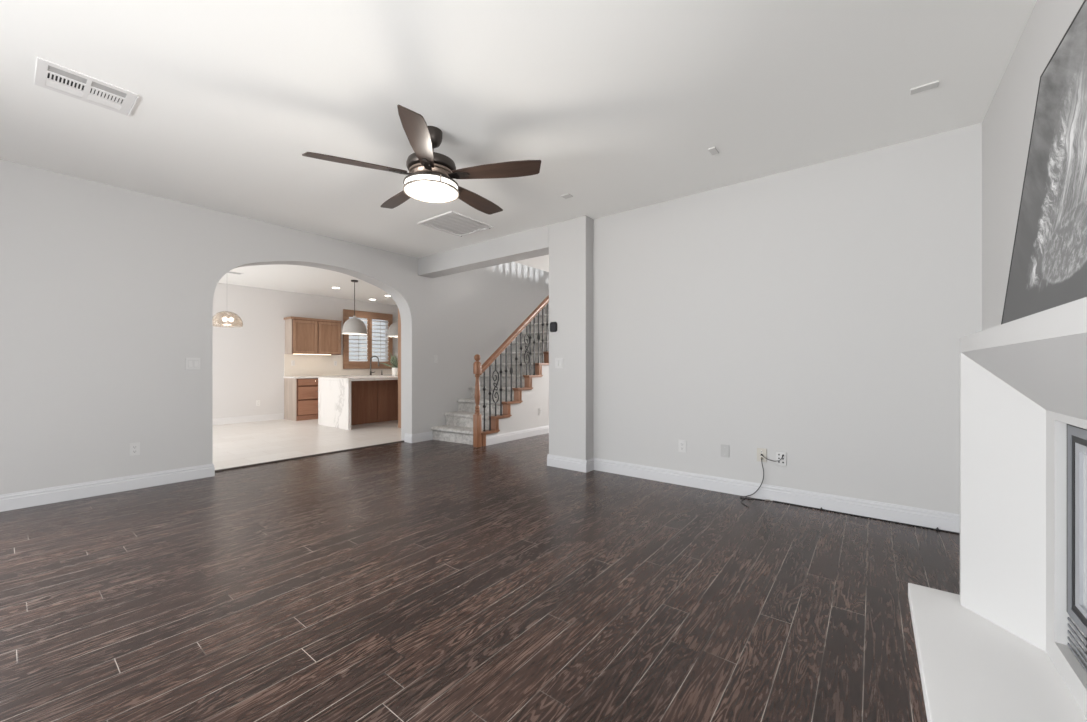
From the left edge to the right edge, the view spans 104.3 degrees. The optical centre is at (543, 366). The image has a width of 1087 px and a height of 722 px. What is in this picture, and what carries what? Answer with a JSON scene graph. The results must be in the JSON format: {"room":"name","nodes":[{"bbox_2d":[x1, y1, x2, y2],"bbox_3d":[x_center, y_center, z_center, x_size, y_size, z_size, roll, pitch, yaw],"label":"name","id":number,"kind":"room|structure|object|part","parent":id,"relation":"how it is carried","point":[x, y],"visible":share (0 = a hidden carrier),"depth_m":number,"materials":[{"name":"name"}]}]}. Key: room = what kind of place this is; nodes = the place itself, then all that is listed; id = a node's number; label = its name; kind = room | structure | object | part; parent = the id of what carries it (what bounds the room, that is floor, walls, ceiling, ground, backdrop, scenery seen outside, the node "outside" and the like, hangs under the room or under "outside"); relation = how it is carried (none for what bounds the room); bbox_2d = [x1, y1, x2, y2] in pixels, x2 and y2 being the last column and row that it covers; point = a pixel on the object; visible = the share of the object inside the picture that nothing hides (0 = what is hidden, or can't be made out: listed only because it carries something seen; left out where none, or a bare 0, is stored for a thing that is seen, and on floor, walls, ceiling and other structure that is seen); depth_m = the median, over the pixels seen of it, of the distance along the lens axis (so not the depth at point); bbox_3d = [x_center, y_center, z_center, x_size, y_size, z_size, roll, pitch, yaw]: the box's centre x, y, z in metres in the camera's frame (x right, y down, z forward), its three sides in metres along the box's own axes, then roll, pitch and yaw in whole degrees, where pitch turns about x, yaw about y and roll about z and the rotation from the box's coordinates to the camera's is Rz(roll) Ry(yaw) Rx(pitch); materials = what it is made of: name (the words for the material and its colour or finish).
{"room":"living room","nodes":[
{"label":"living room","id":0,"kind":"room"},
{"bbox_2d":[0,159,548,494],"bbox_3d":[-2.365,-1.570,5.898,0.273,5.400,11.600,0,0,38],"label":"wall","id":1,"kind":"structure","parent":0,"point":[107,291],"depth_m":3.92,"materials":[{"name":"paint"}]},
{"bbox_2d":[129,442,139,455],"bbox_3d":[-3.756,0.762,3.883,0.009,0.115,0.072,0,0,38],"label":"wall outlet","id":2,"kind":"object","parent":1,"relation":"attached to","point":[134,448],"visible":1,"depth_m":3.88,"materials":[{"name":"white plastic"}]},
{"bbox_2d":[186,358,199,369],"bbox_3d":[-3.494,-0.024,4.216,0.012,0.116,0.115,0,0,38],"label":"light switch","id":3,"kind":"object","parent":1,"relation":"attached to","point":[191,363],"visible":1,"depth_m":4.21,"materials":[{"name":"white plastic"}]},
{"bbox_2d":[0,431,432,511],"bbox_3d":[-3.797,1.065,3.961,0.181,0.129,6.583,0,0,38],"label":"baseboard","id":4,"kind":"structure","parent":1,"relation":"attached to","point":[12,501],"depth_m":3.74,"materials":[{"name":"paint"}]},
{"bbox_2d":[215,440,403,471],"bbox_3d":[-2.829,1.148,5.408,0.060,0.064,2.383,0,0,38],"label":"trim","id":5,"kind":"structure","parent":1,"relation":"attached to","point":[269,462],"depth_m":5.20,"materials":[{"name":"wood"}]},
{"bbox_2d":[418,225,548,277],"bbox_3d":[-0.826,-1.484,5.662,2.445,0.253,0.257,0,0,38],"label":"beam","id":6,"kind":"structure","parent":1,"relation":"attached to","point":[531,243],"depth_m":5.45,"materials":[{"name":"paint"}]},
{"bbox_2d":[213,283,397,418],"bbox_3d":[-5.543,-0.240,9.198,0.150,2.740,8.500,0,0,38],"label":"wall","id":7,"kind":"structure","parent":0,"point":[248,359],"depth_m":8.66,"materials":[{"name":"paint"}]},
{"bbox_2d":[213,413,283,424],"bbox_3d":[-6.793,1.065,7.459,0.015,0.129,4.020,0,0,38],"label":"baseboard","id":8,"kind":"structure","parent":7,"relation":"attached to","point":[254,418],"depth_m":8.51,"materials":[{"name":"paint"}]},
{"bbox_2d":[284,316,341,354],"bbox_3d":[-5.090,-0.646,9.361,0.365,0.787,1.075,0,0,38],"label":"upper cabinet","id":9,"kind":"object","parent":7,"relation":"attached to","point":[307,336],"visible":1,"depth_m":9.19,"materials":[{"name":"brown wood"}]},
{"bbox_3d":[-5.413,-0.630,8.974,0.330,0.730,0.016,0,0,38],"label":"panel","id":10,"kind":"part","parent":9,"relation":"part of","materials":[{"name":"brown wood"}]},
{"bbox_3d":[-5.110,-0.630,9.078,0.020,0.706,0.493,0,0,38],"label":"door","id":11,"kind":"part","parent":9,"relation":"part of","materials":[{"name":"brown wood"}]},
{"bbox_3d":[-5.115,-0.630,9.082,0.006,0.588,0.375,0,0,38],"label":"panel","id":12,"kind":"part","parent":9,"relation":"part of","materials":[{"name":"brown wood"}]},
{"bbox_3d":[-5.090,-1.018,9.361,0.365,0.045,1.075,0,0,38],"label":"crown","id":13,"kind":"part","parent":9,"relation":"part of","materials":[{"name":"brown wood"}]},
{"bbox_3d":[-4.793,-0.630,9.484,0.020,0.706,0.493,0,0,38],"label":"door","id":14,"kind":"part","parent":9,"relation":"part of","materials":[{"name":"brown wood"}]},
{"bbox_3d":[-4.799,-0.630,9.488,0.006,0.588,0.375,0,0,38],"label":"panel","id":15,"kind":"part","parent":9,"relation":"part of","materials":[{"name":"brown wood"}]},
{"bbox_2d":[284,354,391,375],"bbox_3d":[-4.486,-0.023,10.421,0.013,0.480,3.470,0,0,38],"label":"backsplash","id":16,"kind":"structure","parent":7,"relation":"attached to","point":[305,365],"depth_m":9.62,"materials":[{"name":"beige tile"}]},
{"bbox_2d":[343,309,392,368],"bbox_3d":[-4.394,-0.645,10.581,0.154,1.419,1.295,0,0,38],"label":"window","id":17,"kind":"structure","parent":7,"relation":"in","point":[358,350],"depth_m":10.56,"materials":[{"name":"brown wood"}]},
{"bbox_3d":[-4.451,-0.650,10.629,0.006,1.200,1.100,0,0,38],"label":"pane","id":18,"kind":"part","parent":17,"relation":"part of","materials":[{"name":"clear glass"}]},
{"bbox_3d":[-4.154,-0.650,10.775,0.012,1.000,0.012,0,0,38],"label":"tilt rod","id":19,"kind":"part","parent":17,"relation":"part of","materials":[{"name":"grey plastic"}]},
{"bbox_2d":[218,264,396,304],"bbox_3d":[-3.542,-1.710,8.209,4.623,0.200,9.400,0,0,38],"label":"ceiling","id":20,"kind":"structure","parent":0,"point":[281,277],"depth_m":8.13,"materials":[{"name":"paint"}]},
{"bbox_2d":[213,311,242,327],"bbox_3d":[-4.908,-1.113,6.555,0.406,0.995,0.406,0,0,38],"label":"glass pendant","id":21,"kind":"object","parent":20,"relation":"hanging from","point":[223,318],"visible":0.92,"depth_m":6.43,"materials":[{"name":"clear glass"}]},
{"bbox_2d":[227,271,243,274],"bbox_3d":[-5.320,-1.606,7.262,0.180,0.008,0.240,0,0,38],"label":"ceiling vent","id":22,"kind":"object","parent":20,"relation":"in","point":[231,272],"visible":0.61,"depth_m":7.25,"materials":[{"name":"white metal"}]},
{"bbox_2d":[342,280,366,334],"bbox_3d":[-3.547,-1.107,7.937,0.438,1.007,0.438,0,0,38],"label":"pendant light","id":23,"kind":"object","parent":20,"relation":"hanging from","point":[352,326],"visible":1,"depth_m":7.81,"materials":[{"name":"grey metal"}]},
{"bbox_3d":[-3.547,-1.245,7.937,0.012,0.690,0.011,0,0,38],"label":"rod","id":24,"kind":"part","parent":23,"relation":"part of","materials":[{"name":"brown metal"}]},
{"bbox_3d":[-3.547,-0.755,7.937,0.434,0.294,0.434,0,0,38],"label":"lamp shade","id":25,"kind":"part","parent":23,"relation":"part of","materials":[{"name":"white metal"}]},
{"bbox_2d":[387,320,397,336],"bbox_3d":[-2.977,-1.107,8.669,0.438,1.007,0.438,0,0,38],"label":"pendant light","id":26,"kind":"object","parent":20,"relation":"hanging from","point":[393,329],"visible":0.51,"depth_m":8.49,"materials":[{"name":"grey metal"}]},
{"bbox_2d":[0,419,959,721],"bbox_3d":[-1.576,1.180,5.284,11.320,0.100,11.600,0,0,38],"label":"floor","id":27,"kind":"structure","parent":0,"point":[430,580],"depth_m":2.08,"materials":[{"name":"brown wood"}]},
{"bbox_2d":[284,378,317,420],"bbox_3d":[-4.242,0.693,10.231,0.629,0.875,3.470,0,0,38],"label":"base cabinet","id":28,"kind":"object","parent":27,"relation":"on","point":[300,395],"visible":0.29,"depth_m":8.87,"materials":[{"name":"brown wood"}]},
{"bbox_3d":[-5.321,0.693,8.884,0.583,0.875,0.018,0,0,38],"label":"panel","id":29,"kind":"part","parent":28,"relation":"part of","materials":[{"name":"brown wood"}]},
{"bbox_3d":[-4.867,0.335,8.985,0.018,0.130,0.645,0,0,38],"label":"drawer","id":30,"kind":"part","parent":28,"relation":"part of","materials":[{"name":"brown wood"}]},
{"bbox_3d":[-4.867,0.560,8.985,0.018,0.260,0.645,0,0,38],"label":"drawer","id":31,"kind":"part","parent":28,"relation":"part of","materials":[{"name":"brown wood"}]},
{"bbox_3d":[-4.867,0.868,8.985,0.018,0.295,0.645,0,0,38],"label":"drawer","id":32,"kind":"part","parent":28,"relation":"part of","materials":[{"name":"brown wood"}]},
{"bbox_2d":[283,375,391,378],"bbox_3d":[-4.257,0.236,10.230,0.610,0.036,3.490,0,0,38],"label":"countertop","id":33,"kind":"structure","parent":28,"relation":"on","point":[293,377],"depth_m":9.14,"materials":[{"name":"white stone"}]},
{"bbox_2d":[370,356,378,374],"bbox_3d":[-4.180,-0.021,10.448,0.227,0.477,0.060,0,0,-21],"label":"faucet","id":34,"kind":"object","parent":33,"relation":"on","point":[371,372],"visible":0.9,"depth_m":10.41,"materials":[{"name":"brown metal"}]},
{"bbox_2d":[351,380,397,424],"bbox_3d":[-3.382,0.698,8.917,0.584,0.864,2.247,0,0,38],"label":"base cabinet","id":35,"kind":"object","parent":27,"relation":"on","point":[374,401],"visible":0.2,"depth_m":8.45,"materials":[{"name":"brown wood"}]},
{"bbox_2d":[318,376,397,429],"bbox_3d":[-3.192,0.671,8.745,1.155,0.917,2.325,0,0,38],"label":"countertop","id":36,"kind":"structure","parent":35,"relation":"on","point":[334,393],"depth_m":7.81,"materials":[{"name":"white stone"}]},
{"bbox_3d":[-3.890,0.698,7.850,1.155,0.864,0.055,0,0,38],"label":"waterfall panel","id":37,"kind":"part","parent":36,"relation":"part of","materials":[{"name":"white stone"}]},
{"bbox_2d":[381,353,397,375],"bbox_3d":[-3.204,-0.045,9.189,0.488,0.516,0.574,0,0,38],"label":"potted plant","id":38,"kind":"object","parent":36,"relation":"on","point":[393,360],"visible":0.72,"depth_m":9.13,"materials":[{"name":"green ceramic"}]},
{"bbox_3d":[-3.225,0.121,9.204,0.144,0.182,0.144,0,0,38],"label":"pot","id":39,"kind":"part","parent":38,"relation":"part of","materials":[{"name":"white ceramic"}]},
{"bbox_3d":[-3.597,0.697,8.181,0.018,0.858,0.822,0,0,38],"label":"panel","id":40,"kind":"part","parent":35,"relation":"part of","materials":[{"name":"brown wood"}]},
{"bbox_3d":[-3.091,0.697,8.831,0.018,0.858,0.805,0,0,38],"label":"panel","id":41,"kind":"part","parent":35,"relation":"part of","materials":[{"name":"brown wood"}]},
{"bbox_2d":[398,309,400,427],"bbox_3d":[-2.161,-0.095,7.885,0.700,2.450,0.815,0,0,38],"label":"tall cabinet","id":42,"kind":"object","parent":27,"relation":"on","point":[399,317],"visible":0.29,"depth_m":7.74,"materials":[{"name":"brown wood"}]},
{"bbox_2d":[431,306,548,445],"bbox_3d":[-0.103,-0.347,7.736,1.034,2.955,3.979,0,0,38],"label":"staircase","id":43,"kind":"structure","parent":27,"relation":"on","point":[458,428],"depth_m":6.81,"materials":[{"name":"grey carpet"}]},
{"bbox_2d":[473,295,548,446],"bbox_3d":[0.039,-0.636,7.171,0.090,3.532,3.237,0,0,38],"label":"stair railing","id":44,"kind":"object","parent":43,"relation":"on","point":[478,369],"visible":0.8,"depth_m":6.30,"materials":[{"name":"red wood"}]},
{"bbox_3d":[-0.928,0.481,5.930,0.090,1.298,0.090,0,0,38],"label":"newel post","id":45,"kind":"part","parent":44,"relation":"part of","materials":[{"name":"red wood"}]},
{"bbox_3d":[0.065,-1.138,7.205,0.068,2.527,3.152,0,0,38],"label":"handrail","id":46,"kind":"part","parent":44,"relation":"part of","materials":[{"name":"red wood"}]},
{"bbox_2d":[774,501,959,533],"bbox_3d":[2.390,1.120,3.162,1.205,0.020,0.016,0,0,38],"label":"cable","id":47,"kind":"object","parent":27,"relation":"on","point":[937,529],"visible":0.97,"depth_m":3.13,"materials":[{"name":"black rubber"}]},
{"bbox_2d":[908,297,1086,721],"bbox_3d":[1.555,0.501,1.071,0.863,1.257,1.881,0,0,38],"label":"fireplace","id":48,"kind":"object","parent":27,"relation":"on","point":[1011,646],"visible":1,"depth_m":1.55,"materials":[{"name":"paint"}]},
{"bbox_2d":[1001,0,1086,323],"bbox_3d":[1.494,-0.662,1.108,0.138,1.065,1.684,0,0,38],"label":"picture","id":49,"kind":"object","parent":48,"relation":"on","point":[1048,270],"visible":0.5,"depth_m":1.43,"materials":[{"name":"fabric"}]},
{"bbox_3d":[1.535,0.531,1.081,0.026,0.654,0.964,0,0,38],"label":"frame","id":50,"kind":"part","parent":48,"relation":"part of","materials":[{"name":"grey paint"}]},
{"bbox_2d":[1067,617,1086,672],"bbox_3d":[1.526,0.920,1.088,0.003,0.100,0.964,0,0,38],"label":"grille","id":51,"kind":"object","parent":48,"relation":"attached to","point":[1080,663],"depth_m":1.41,"materials":[{"name":"grey metal"}]},
{"bbox_3d":[1.537,0.534,1.079,0.022,0.578,0.856,0,0,38],"label":"door frame","id":52,"kind":"part","parent":48,"relation":"part of","materials":[{"name":"grey metal"}]},
{"bbox_3d":[1.537,0.534,1.079,0.005,0.508,0.792,0,0,38],"label":"door glass","id":53,"kind":"part","parent":48,"relation":"part of","materials":[{"name":"white"}]},
{"bbox_2d":[486,365,548,435],"bbox_3d":[0.243,-0.234,7.456,0.090,2.728,3.598,0,0,38],"label":"wall","id":54,"kind":"structure","parent":0,"point":[525,415],"depth_m":6.84,"materials":[{"name":"paint"}]},
{"bbox_2d":[486,425,548,445],"bbox_3d":[0.244,1.065,7.372,0.015,0.129,3.468,0,0,38],"label":"baseboard","id":55,"kind":"structure","parent":54,"relation":"attached to","point":[499,438],"depth_m":6.51,"materials":[{"name":"paint"}]},
{"bbox_2d":[0,0,1036,271],"bbox_3d":[0.079,-1.760,3.994,6.124,0.300,11.600,0,0,38],"label":"ceiling","id":56,"kind":"structure","parent":0,"point":[622,105],"depth_m":2.50,"materials":[{"name":"paint"}]},
{"bbox_2d":[34,57,137,115],"bbox_3d":[-2.648,-1.604,2.455,0.335,0.012,0.386,0,0,38],"label":"ceiling vent","id":57,"kind":"object","parent":56,"relation":"in","point":[49,75],"visible":1,"depth_m":2.44,"materials":[{"name":"white metal"}]},
{"bbox_3d":[-2.532,-1.604,2.607,0.300,0.012,0.004,0,0,38],"label":"lever","id":58,"kind":"part","parent":57,"relation":"part of","materials":[{"name":"white metal"}]},
{"bbox_2d":[302,105,540,214],"bbox_3d":[-0.756,-1.391,2.949,1.480,0.439,1.464,0,0,38],"label":"ceiling fan","id":59,"kind":"object","parent":56,"relation":"hanging from","point":[431,174],"visible":1,"depth_m":2.79,"materials":[{"name":"brown wood"}]},
{"bbox_3d":[-1.196,-1.298,2.702,0.614,0.007,0.148,0,13,-25],"label":"blade","id":60,"kind":"part","parent":59,"relation":"part of","materials":[{"name":"brown wood"}]},
{"bbox_3d":[-1.089,-1.298,3.246,0.148,0.007,0.614,-17,12,-41],"label":"blade","id":61,"kind":"part","parent":59,"relation":"part of","materials":[{"name":"brown wood"}]},
{"bbox_3d":[-0.712,-1.298,2.432,0.148,0.007,0.614,13,-2,-7],"label":"blade","id":62,"kind":"part","parent":59,"relation":"part of","materials":[{"name":"brown wood"}]},
{"bbox_3d":[-0.768,-1.304,2.900,0.296,0.061,0.296,0,0,38],"label":"hub plate","id":63,"kind":"part","parent":59,"relation":"part of","materials":[{"name":"brown metal"}]},
{"bbox_2d":[404,174,457,201],"bbox_3d":[-0.768,-1.204,2.900,0.356,0.065,0.356,0,0,38],"label":"diffuser","id":64,"kind":"object","parent":59,"relation":"attached to","point":[420,187],"depth_m":2.81,"materials":[{"name":"white glass"}]},
{"bbox_3d":[-0.538,-1.298,3.312,0.148,0.007,0.614,-15,-7,28],"label":"blade","id":65,"kind":"part","parent":59,"relation":"part of","materials":[{"name":"brown wood"}]},
{"bbox_3d":[-0.305,-1.298,2.809,0.614,0.007,0.148,0,-13,11],"label":"blade","id":66,"kind":"part","parent":59,"relation":"part of","materials":[{"name":"brown wood"}]},
{"bbox_2d":[417,211,493,236],"bbox_3d":[-0.994,-1.601,4.803,0.588,0.018,0.617,0,0,38],"label":"ceiling vent","id":67,"kind":"object","parent":56,"relation":"in","point":[451,222],"visible":1,"depth_m":4.77,"materials":[{"name":"white metal"}]},
{"bbox_2d":[561,193,572,198],"bbox_3d":[0.222,-1.605,3.991,0.086,0.009,0.080,0,0,38],"label":"ceiling plate","id":68,"kind":"object","parent":56,"relation":"attached to","point":[568,195],"visible":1,"depth_m":3.99,"materials":[{"name":"white plastic"}]},
{"bbox_2d":[708,147,718,154],"bbox_3d":[1.269,-1.605,3.154,0.050,0.009,0.105,0,0,38],"label":"ceiling plate","id":69,"kind":"object","parent":56,"relation":"attached to","point":[713,150],"visible":1,"depth_m":3.15,"materials":[{"name":"white plastic"}]},
{"bbox_2d":[910,80,938,94],"bbox_3d":[2.196,-1.605,2.437,0.122,0.009,0.060,0,0,38],"label":"ceiling plate","id":70,"kind":"object","parent":56,"relation":"attached to","point":[935,84],"visible":1,"depth_m":2.43,"materials":[{"name":"white plastic"}]},
{"bbox_2d":[593,123,981,513],"bbox_3d":[1.793,-0.240,3.720,3.082,2.740,0.103,0,0,38],"label":"wall","id":71,"kind":"structure","parent":0,"point":[818,314],"depth_m":3.42,"materials":[{"name":"paint"}]},
{"bbox_2d":[549,215,592,459],"bbox_3d":[0.334,-0.240,4.759,0.497,2.740,0.257,0,0,38],"label":"column","id":72,"kind":"structure","parent":71,"relation":"attached to","point":[570,241],"depth_m":4.62,"materials":[{"name":"paint"}]},
{"bbox_2d":[550,322,556,331],"bbox_3d":[0.111,-0.442,4.755,0.098,0.116,0.022,0,0,38],"label":"thermostat","id":73,"kind":"object","parent":72,"relation":"attached to","point":[553,325],"visible":1,"depth_m":4.74,"materials":[{"name":"black plastic"}]},
{"bbox_2d":[555,358,563,367],"bbox_3d":[0.174,-0.033,4.712,0.115,0.116,0.012,0,0,38],"label":"light switch","id":74,"kind":"object","parent":72,"relation":"attached to","point":[559,362],"visible":1,"depth_m":4.71,"materials":[{"name":"white plastic"}]},
{"bbox_2d":[678,440,685,452],"bbox_3d":[1.319,0.760,4.019,0.072,0.115,0.009,0,0,38],"label":"wall outlet","id":75,"kind":"object","parent":71,"relation":"attached to","point":[681,443],"visible":1,"depth_m":4.01,"materials":[{"name":"white plastic"}]},
{"bbox_2d":[721,444,728,456],"bbox_3d":[1.624,0.757,3.782,0.072,0.110,0.007,0,0,38],"label":"blank plate","id":76,"kind":"object","parent":71,"relation":"attached to","point":[724,448],"visible":1,"depth_m":3.78,"materials":[{"name":"grey plastic"}]},
{"bbox_2d":[547,454,959,532],"bbox_3d":[1.500,1.065,3.841,3.494,0.129,0.272,0,0,38],"label":"baseboard","id":77,"kind":"structure","parent":71,"relation":"attached to","point":[947,521],"depth_m":3.53,"materials":[{"name":"paint"}]},
{"bbox_2d":[757,448,766,461],"bbox_3d":[1.857,0.756,3.596,0.076,0.114,0.013,0,0,38],"label":"cable plate","id":78,"kind":"object","parent":71,"relation":"attached to","point":[760,451],"visible":1,"depth_m":3.59,"materials":[{"name":"beige plastic"}]},
{"bbox_2d":[740,458,769,507],"bbox_3d":[1.716,0.952,3.543,0.312,0.356,0.208,0,0,-32],"label":"cable","id":79,"kind":"object","parent":78,"relation":"hanging from","point":[761,458],"visible":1,"depth_m":3.57,"materials":[{"name":"black rubber"}]},
{"bbox_2d":[776,451,785,465],"bbox_3d":[1.972,0.766,3.508,0.076,0.114,0.011,0,0,38],"label":"jack plate","id":80,"kind":"object","parent":71,"relation":"attached to","point":[779,454],"visible":1,"depth_m":3.51,"materials":[{"name":"white plastic"}]},
{"bbox_2d":[982,0,1083,330],"bbox_3d":[0.954,-0.240,0.200,0.120,2.740,6.688,0,0,38],"label":"wall","id":81,"kind":"structure","parent":0,"point":[1007,123],"depth_m":2.25,"materials":[{"name":"paint"}]}
]}

